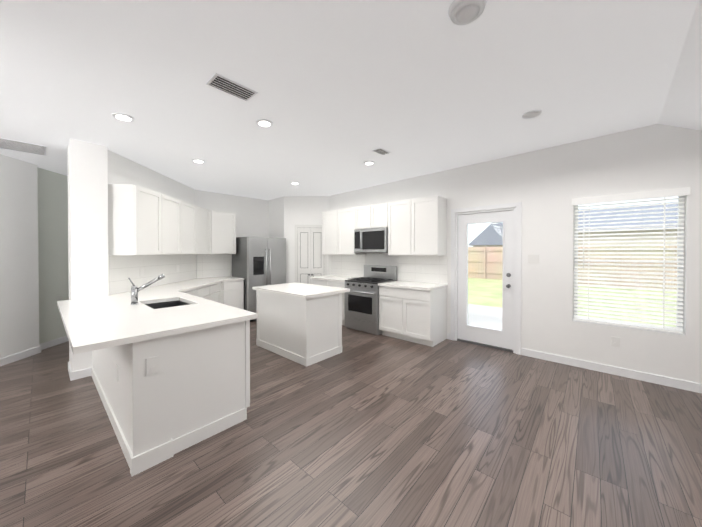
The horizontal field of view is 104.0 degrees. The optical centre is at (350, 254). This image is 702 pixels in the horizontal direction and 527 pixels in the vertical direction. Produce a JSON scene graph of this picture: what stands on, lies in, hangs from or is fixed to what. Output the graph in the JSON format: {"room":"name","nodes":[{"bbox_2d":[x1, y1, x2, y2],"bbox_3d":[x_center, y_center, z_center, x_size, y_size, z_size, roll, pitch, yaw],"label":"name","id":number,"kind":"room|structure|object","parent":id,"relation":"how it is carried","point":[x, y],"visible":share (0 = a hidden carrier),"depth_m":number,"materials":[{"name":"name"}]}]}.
{"room":"kitchen","nodes":[
{"label":"kitchen","id":0,"kind":"room"},
{"bbox_2d":[0,154,23,358],"bbox_3d":[-4.535,-0.043,1.767,3.157,2.960,3.000,0,1,41],"label":"wall","id":1,"kind":"structure","parent":0,"point":[11,169],"depth_m":3.62,"materials":[{"name":"paint"}]},
{"bbox_2d":[0,349,30,365],"bbox_3d":[-4.404,1.389,1.812,3.022,0.095,2.910,0,1,41],"label":"baseboard","id":2,"kind":"structure","parent":1,"relation":"attached to","point":[15,357],"depth_m":3.66,"materials":[{"name":"white wood"}]},
{"bbox_2d":[24,161,39,350],"bbox_3d":[-4.615,-0.064,3.944,0.156,2.960,0.156,0,1,41],"label":"wall","id":3,"kind":"structure","parent":0,"point":[34,284],"depth_m":3.86,"materials":[{"name":"paint"}]},
{"bbox_2d":[31,344,41,354],"bbox_3d":[-4.552,1.368,3.972,0.080,0.095,0.091,0,1,41],"label":"baseboard","id":4,"kind":"structure","parent":3,"relation":"attached to","point":[36,350],"depth_m":3.91,"materials":[{"name":"white wood"}]},
{"bbox_2d":[40,168,68,343],"bbox_3d":[-4.720,-0.083,5.856,2.705,2.960,2.526,0,1,41],"label":"wall","id":5,"kind":"structure","parent":0,"point":[54,281],"depth_m":4.26,"materials":[{"name":"paint"}]},
{"bbox_2d":[41,336,68,349],"bbox_3d":[-4.680,1.350,5.845,2.630,0.095,2.531,0,1,41],"label":"baseboard","id":6,"kind":"structure","parent":5,"relation":"attached to","point":[60,340],"depth_m":4.26,"materials":[{"name":"white wood"}]},
{"bbox_2d":[67,139,108,371],"bbox_3d":[-3.234,-0.059,3.374,0.450,2.960,0.320,0,1,41],"label":"column","id":7,"kind":"structure","parent":0,"point":[87,179],"depth_m":3.21,"materials":[{"name":"paint"}]},
{"bbox_2d":[68,361,75,380],"bbox_3d":[-3.333,1.375,3.265,0.464,0.095,0.033,0,1,41],"label":"baseboard","id":8,"kind":"structure","parent":7,"relation":"attached to","point":[72,375],"depth_m":3.13,"materials":[{"name":"white wood"}]},
{"bbox_2d":[107,149,194,204],"bbox_3d":[-3.179,-0.070,4.542,0.140,2.960,2.400,0,1,-4],"label":"wall","id":9,"kind":"structure","parent":0,"point":[122,170],"depth_m":4.07,"materials":[{"name":"paint"}]},
{"bbox_2d":[108,184,235,254],"bbox_3d":[-2.965,-0.447,4.471,1.790,0.884,1.686,0,1,41],"label":"upper cabinet","id":10,"kind":"object","parent":9,"relation":"attached to","point":[143,221],"visible":1,"depth_m":3.63,"materials":[{"name":"white wood"}]},
{"bbox_2d":[195,189,283,275],"bbox_3d":[-3.106,-0.095,7.137,3.260,2.960,2.730,0,1,41],"label":"wall","id":11,"kind":"structure","parent":0,"point":[255,217],"depth_m":6.45,"materials":[{"name":"paint"}]},
{"bbox_2d":[284,196,327,282],"bbox_3d":[-1.052,-0.089,6.513,1.032,2.960,0.120,0,1,-4],"label":"wall","id":12,"kind":"structure","parent":0,"point":[303,210],"depth_m":6.43,"materials":[{"name":"paint"}]},
{"bbox_2d":[295,225,326,283],"bbox_3d":[-0.946,0.344,6.450,0.541,2.095,0.541,0,1,41],"label":"pantry door","id":13,"kind":"structure","parent":12,"relation":"in","point":[310,259],"depth_m":6.44,"materials":[{"name":"white wood"}]},
{"bbox_2d":[0,321,701,526],"bbox_3d":[-1.778,1.460,2.544,11.350,0.060,7.880,0,1,41],"label":"floor","id":14,"kind":"structure","parent":0,"point":[364,429],"depth_m":2.01,"materials":[{"name":"brown wood"}]},
{"bbox_2d":[57,254,257,475],"bbox_3d":[-2.137,0.710,3.844,3.878,1.413,2.685,0,1,41],"label":"kitchen peninsula","id":15,"kind":"object","parent":14,"relation":"on","point":[188,323],"visible":0.98,"depth_m":2.19,"materials":[{"name":"white wood"}]},
{"bbox_2d":[128,274,164,304],"bbox_3d":[-2.148,0.357,2.895,0.318,0.305,0.065,0,1,-39],"label":"faucet","id":16,"kind":"object","parent":15,"relation":"on","point":[135,290],"visible":1,"depth_m":2.83,"materials":[{"name":"silver metal"}]},
{"bbox_2d":[146,356,159,375],"bbox_3d":[-1.347,0.754,1.866,0.010,0.115,0.075,0,1,41],"label":"outlet","id":17,"kind":"object","parent":15,"relation":"attached to","point":[152,365],"depth_m":1.86,"materials":[{"name":"white plastic"}]},
{"bbox_2d":[232,237,285,321],"bbox_3d":[-2.047,0.504,6.180,0.802,1.780,0.910,0,1,41],"label":"refrigerator","id":18,"kind":"object","parent":14,"relation":"on","point":[258,261],"visible":0.67,"depth_m":5.84,"materials":[{"name":"silver metal"}]},
{"bbox_2d":[256,290,341,366],"bbox_3d":[-0.801,0.977,4.137,1.224,0.876,0.672,0,1,41],"label":"kitchen island","id":19,"kind":"object","parent":14,"relation":"on","point":[300,323],"depth_m":3.77,"materials":[{"name":"white wood"}]},
{"bbox_2d":[252,282,347,297],"bbox_3d":[-0.774,0.518,4.156,1.290,0.040,0.840,0,1,41],"label":"island countertop","id":20,"kind":"structure","parent":19,"relation":"on","point":[294,290],"depth_m":3.96,"materials":[{"name":"white stone"}]},
{"bbox_2d":[311,279,325,285],"bbox_3d":[-0.443,0.958,5.997,0.575,0.875,0.619,0,1,41],"label":"base cabinet","id":21,"kind":"object","parent":14,"relation":"on","point":[322,282],"depth_m":5.77,"materials":[{"name":"white wood"}]},
{"bbox_2d":[326,279,350,325],"bbox_3d":[-0.105,0.961,5.699,0.575,0.875,0.619,0,1,41],"label":"base cabinet","id":22,"kind":"object","parent":14,"relation":"on","point":[341,285],"depth_m":5.36,"materials":[{"name":"white wood"}]},
{"bbox_2d":[310,275,353,282],"bbox_3d":[-0.285,0.502,5.837,1.033,0.040,0.644,0,1,41],"label":"countertop","id":23,"kind":"structure","parent":22,"relation":"on","point":[333,278],"depth_m":5.85,"materials":[{"name":"white stone"}]},
{"bbox_2d":[345,265,396,334],"bbox_3d":[0.356,0.809,5.205,0.760,1.190,0.708,0,1,41],"label":"range","id":24,"kind":"object","parent":14,"relation":"on","point":[362,305],"visible":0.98,"depth_m":5.02,"materials":[{"name":"silver metal"}]},
{"bbox_2d":[379,287,446,346],"bbox_3d":[1.045,0.971,4.683,0.955,0.875,0.619,0,1,41],"label":"base cabinet","id":25,"kind":"object","parent":14,"relation":"on","point":[412,303],"depth_m":4.41,"materials":[{"name":"white wood"}]},
{"bbox_2d":[378,279,445,290],"bbox_3d":[1.040,0.514,4.667,0.963,0.040,0.644,0,1,41],"label":"countertop","id":26,"kind":"structure","parent":25,"relation":"on","point":[401,282],"depth_m":4.55,"materials":[{"name":"white stone"}]},
{"bbox_2d":[0,0,701,199],"bbox_3d":[-1.778,-0.740,2.523,11.350,1.566,7.880,0,1,41],"label":"ceiling","id":27,"kind":"structure","parent":0,"point":[345,88],"depth_m":2.17,"materials":[{"name":"paint"}]},
{"bbox_2d":[0,138,46,155],"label":"ceiling vent","id":28,"kind":"object","parent":27,"relation":"in","point":[8,144],"depth_m":3.27,"materials":[{"name":"white metal"}]},
{"bbox_2d":[112,112,134,121],"bbox_3d":[-2.189,-1.320,2.638,0.168,0.016,0.168,0,1,-4],"label":"recessed light","id":29,"kind":"object","parent":27,"relation":"in","point":[119,116],"depth_m":2.62,"materials":[{"name":"white plastic"}]},
{"bbox_2d":[192,159,204,162],"bbox_3d":[-2.166,-1.331,3.899,0.168,0.016,0.168,0,1,32],"label":"recessed light","id":30,"kind":"object","parent":27,"relation":"in","point":[193,160],"depth_m":3.89,"materials":[{"name":"white plastic"}]},
{"bbox_2d":[206,73,257,101],"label":"ceiling vent","id":31,"kind":"object","parent":27,"relation":"in","point":[217,81],"depth_m":2.20,"materials":[{"name":"white metal"}]},
{"bbox_2d":[256,119,272,127],"bbox_3d":[-0.888,-1.349,2.815,0.168,0.016,0.168,0,1,-4],"label":"recessed light","id":32,"kind":"object","parent":27,"relation":"in","point":[265,123],"depth_m":2.80,"materials":[{"name":"white plastic"}]},
{"bbox_2d":[364,161,374,164],"bbox_3d":[0.274,-1.383,4.133,0.168,0.016,0.168,0,1,32],"label":"recessed light","id":33,"kind":"object","parent":27,"relation":"in","point":[366,162],"depth_m":4.11,"materials":[{"name":"white plastic"}]},
{"bbox_2d":[372,148,390,155],"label":"ceiling vent","id":34,"kind":"object","parent":27,"relation":"in","point":[380,151],"depth_m":3.66,"materials":[{"name":"white metal"}]},
{"bbox_2d":[448,0,486,24],"bbox_3d":[0.645,-1.353,1.521,0.200,0.048,0.200,0,1,41],"label":"smoke detector","id":35,"kind":"object","parent":27,"relation":"attached to","point":[462,12],"visible":1,"depth_m":1.50,"materials":[{"name":"white plastic"}]},
{"bbox_2d":[522,110,541,118],"bbox_3d":[1.806,-1.403,2.746,0.168,0.016,0.168,0,1,14],"label":"smoke detector","id":36,"kind":"object","parent":27,"relation":"in","point":[534,113],"depth_m":2.73,"materials":[{"name":"white plastic"}]},
{"bbox_2d":[328,123,701,383],"bbox_3d":[2.275,-0.066,4.106,7.360,2.960,0.150,0,1,41],"label":"wall","id":37,"kind":"structure","parent":0,"point":[545,186],"depth_m":3.53,"materials":[{"name":"paint"}]},
{"bbox_2d":[322,210,333,254],"bbox_3d":[-0.326,-0.480,6.060,0.549,0.950,0.350,0,1,41],"label":"upper cabinet","id":38,"kind":"object","parent":37,"relation":"attached to","point":[327,217],"depth_m":5.99,"materials":[{"name":"white wood"}]},
{"bbox_2d":[334,208,365,254],"bbox_3d":[-0.006,-0.477,5.778,0.549,0.950,0.350,0,1,41],"label":"upper cabinet","id":39,"kind":"object","parent":37,"relation":"attached to","point":[343,218],"depth_m":5.67,"materials":[{"name":"white wood"}]},
{"bbox_2d":[354,206,371,229],"bbox_3d":[0.367,-0.726,5.446,0.447,0.445,0.350,0,1,41],"label":"upper cabinet","id":40,"kind":"object","parent":37,"relation":"attached to","point":[360,212],"depth_m":5.39,"materials":[{"name":"white wood"}]},
{"bbox_2d":[366,204,385,227],"bbox_3d":[0.609,-0.724,5.232,0.447,0.445,0.350,0,1,41],"label":"upper cabinet","id":41,"kind":"object","parent":37,"relation":"attached to","point":[375,214],"depth_m":5.13,"materials":[{"name":"white wood"}]},
{"bbox_2d":[354,228,387,252],"bbox_3d":[0.458,-0.269,5.309,0.756,0.453,0.441,0,1,41],"label":"microwave","id":42,"kind":"object","parent":41,"relation":"attached to","point":[373,240],"visible":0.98,"depth_m":5.14,"materials":[{"name":"silver metal"}]},
{"bbox_2d":[386,200,405,254],"bbox_3d":[0.977,-0.469,4.910,0.534,0.950,0.350,0,1,41],"label":"upper cabinet","id":43,"kind":"object","parent":37,"relation":"attached to","point":[395,211],"depth_m":4.84,"materials":[{"name":"white wood"}]},
{"bbox_2d":[406,196,445,255],"bbox_3d":[1.284,-0.466,4.638,0.535,0.950,0.350,0,1,41],"label":"upper cabinet","id":44,"kind":"object","parent":37,"relation":"attached to","point":[418,226],"depth_m":4.49,"materials":[{"name":"white wood"}]},
{"bbox_2d":[455,207,515,352],"bbox_3d":[2.067,0.364,4.252,0.874,2.097,0.172,0,1,41],"label":"exterior door","id":45,"kind":"structure","parent":37,"relation":"in","point":[504,339],"depth_m":4.19,"materials":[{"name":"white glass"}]},
{"bbox_2d":[451,202,521,354],"bbox_3d":[2.033,0.332,4.213,1.004,2.162,0.016,0,1,41],"label":"door frame","id":46,"kind":"structure","parent":37,"relation":"attached to","point":[518,205],"depth_m":3.92,"materials":[{"name":"white wood"}]},
{"bbox_2d":[528,255,538,262],"bbox_3d":[2.517,0.057,3.784,0.130,0.120,0.011,0,1,41],"label":"light switch","id":47,"kind":"object","parent":37,"relation":"attached to","point":[531,258],"depth_m":3.78,"materials":[{"name":"white plastic"}]},
{"bbox_2d":[521,348,701,392],"bbox_3d":[3.641,1.379,2.804,3.270,0.095,0.014,0,1,41],"label":"baseboard","id":48,"kind":"structure","parent":37,"relation":"attached to","point":[617,371],"depth_m":3.22,"materials":[{"name":"white wood"}]},
{"bbox_2d":[611,336,619,346],"bbox_3d":[3.134,1.030,3.251,0.075,0.115,0.009,0,1,41],"label":"outlet","id":49,"kind":"object","parent":37,"relation":"attached to","point":[615,341],"depth_m":3.25,"materials":[{"name":"white plastic"}]},
{"bbox_2d":[573,196,684,335],"bbox_3d":[3.232,0.075,3.250,0.924,1.559,0.128,0,1,41],"label":"window","id":50,"kind":"structure","parent":37,"relation":"in","point":[678,238],"depth_m":3.13,"materials":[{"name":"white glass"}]},
{"bbox_2d":[572,187,690,332],"bbox_3d":[3.206,0.060,3.220,0.966,1.547,0.092,0,1,41],"label":"window blinds","id":51,"kind":"object","parent":50,"relation":"attached to","point":[673,192],"visible":0.98,"depth_m":3.18,"materials":[{"name":"white plastic"}]},
{"label":"outside","id":52,"kind":"structure","parent":0,"visible":0},
{"bbox_2d":[468,278,676,326],"bbox_3d":[22.753,1.396,29.683,85.000,0.140,65.260,0,1,41],"label":"lawn","id":53,"kind":"structure","parent":52,"point":[493,291],"depth_m":9.56,"materials":[{"name":"green plant"}]},
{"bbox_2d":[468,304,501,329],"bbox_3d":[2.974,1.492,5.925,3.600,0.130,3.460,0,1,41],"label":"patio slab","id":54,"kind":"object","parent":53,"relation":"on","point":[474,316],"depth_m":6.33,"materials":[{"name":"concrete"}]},
{"bbox_2d":[468,246,676,289],"bbox_3d":[7.641,0.475,16.337,70.000,1.960,25.260,0,1,41],"label":"fence","id":55,"kind":"object","parent":53,"relation":"on","point":[486,259],"depth_m":13.31,"materials":[{"name":"brown wood"}]},
{"bbox_2d":[468,202,677,246],"bbox_3d":[21.394,-1.032,17.091,23.200,4.960,12.700,0,1,41],"label":"house","id":56,"kind":"structure","parent":53,"relation":"on","point":[481,239],"depth_m":17.46,"materials":[{"name":"grey"}]}
]}

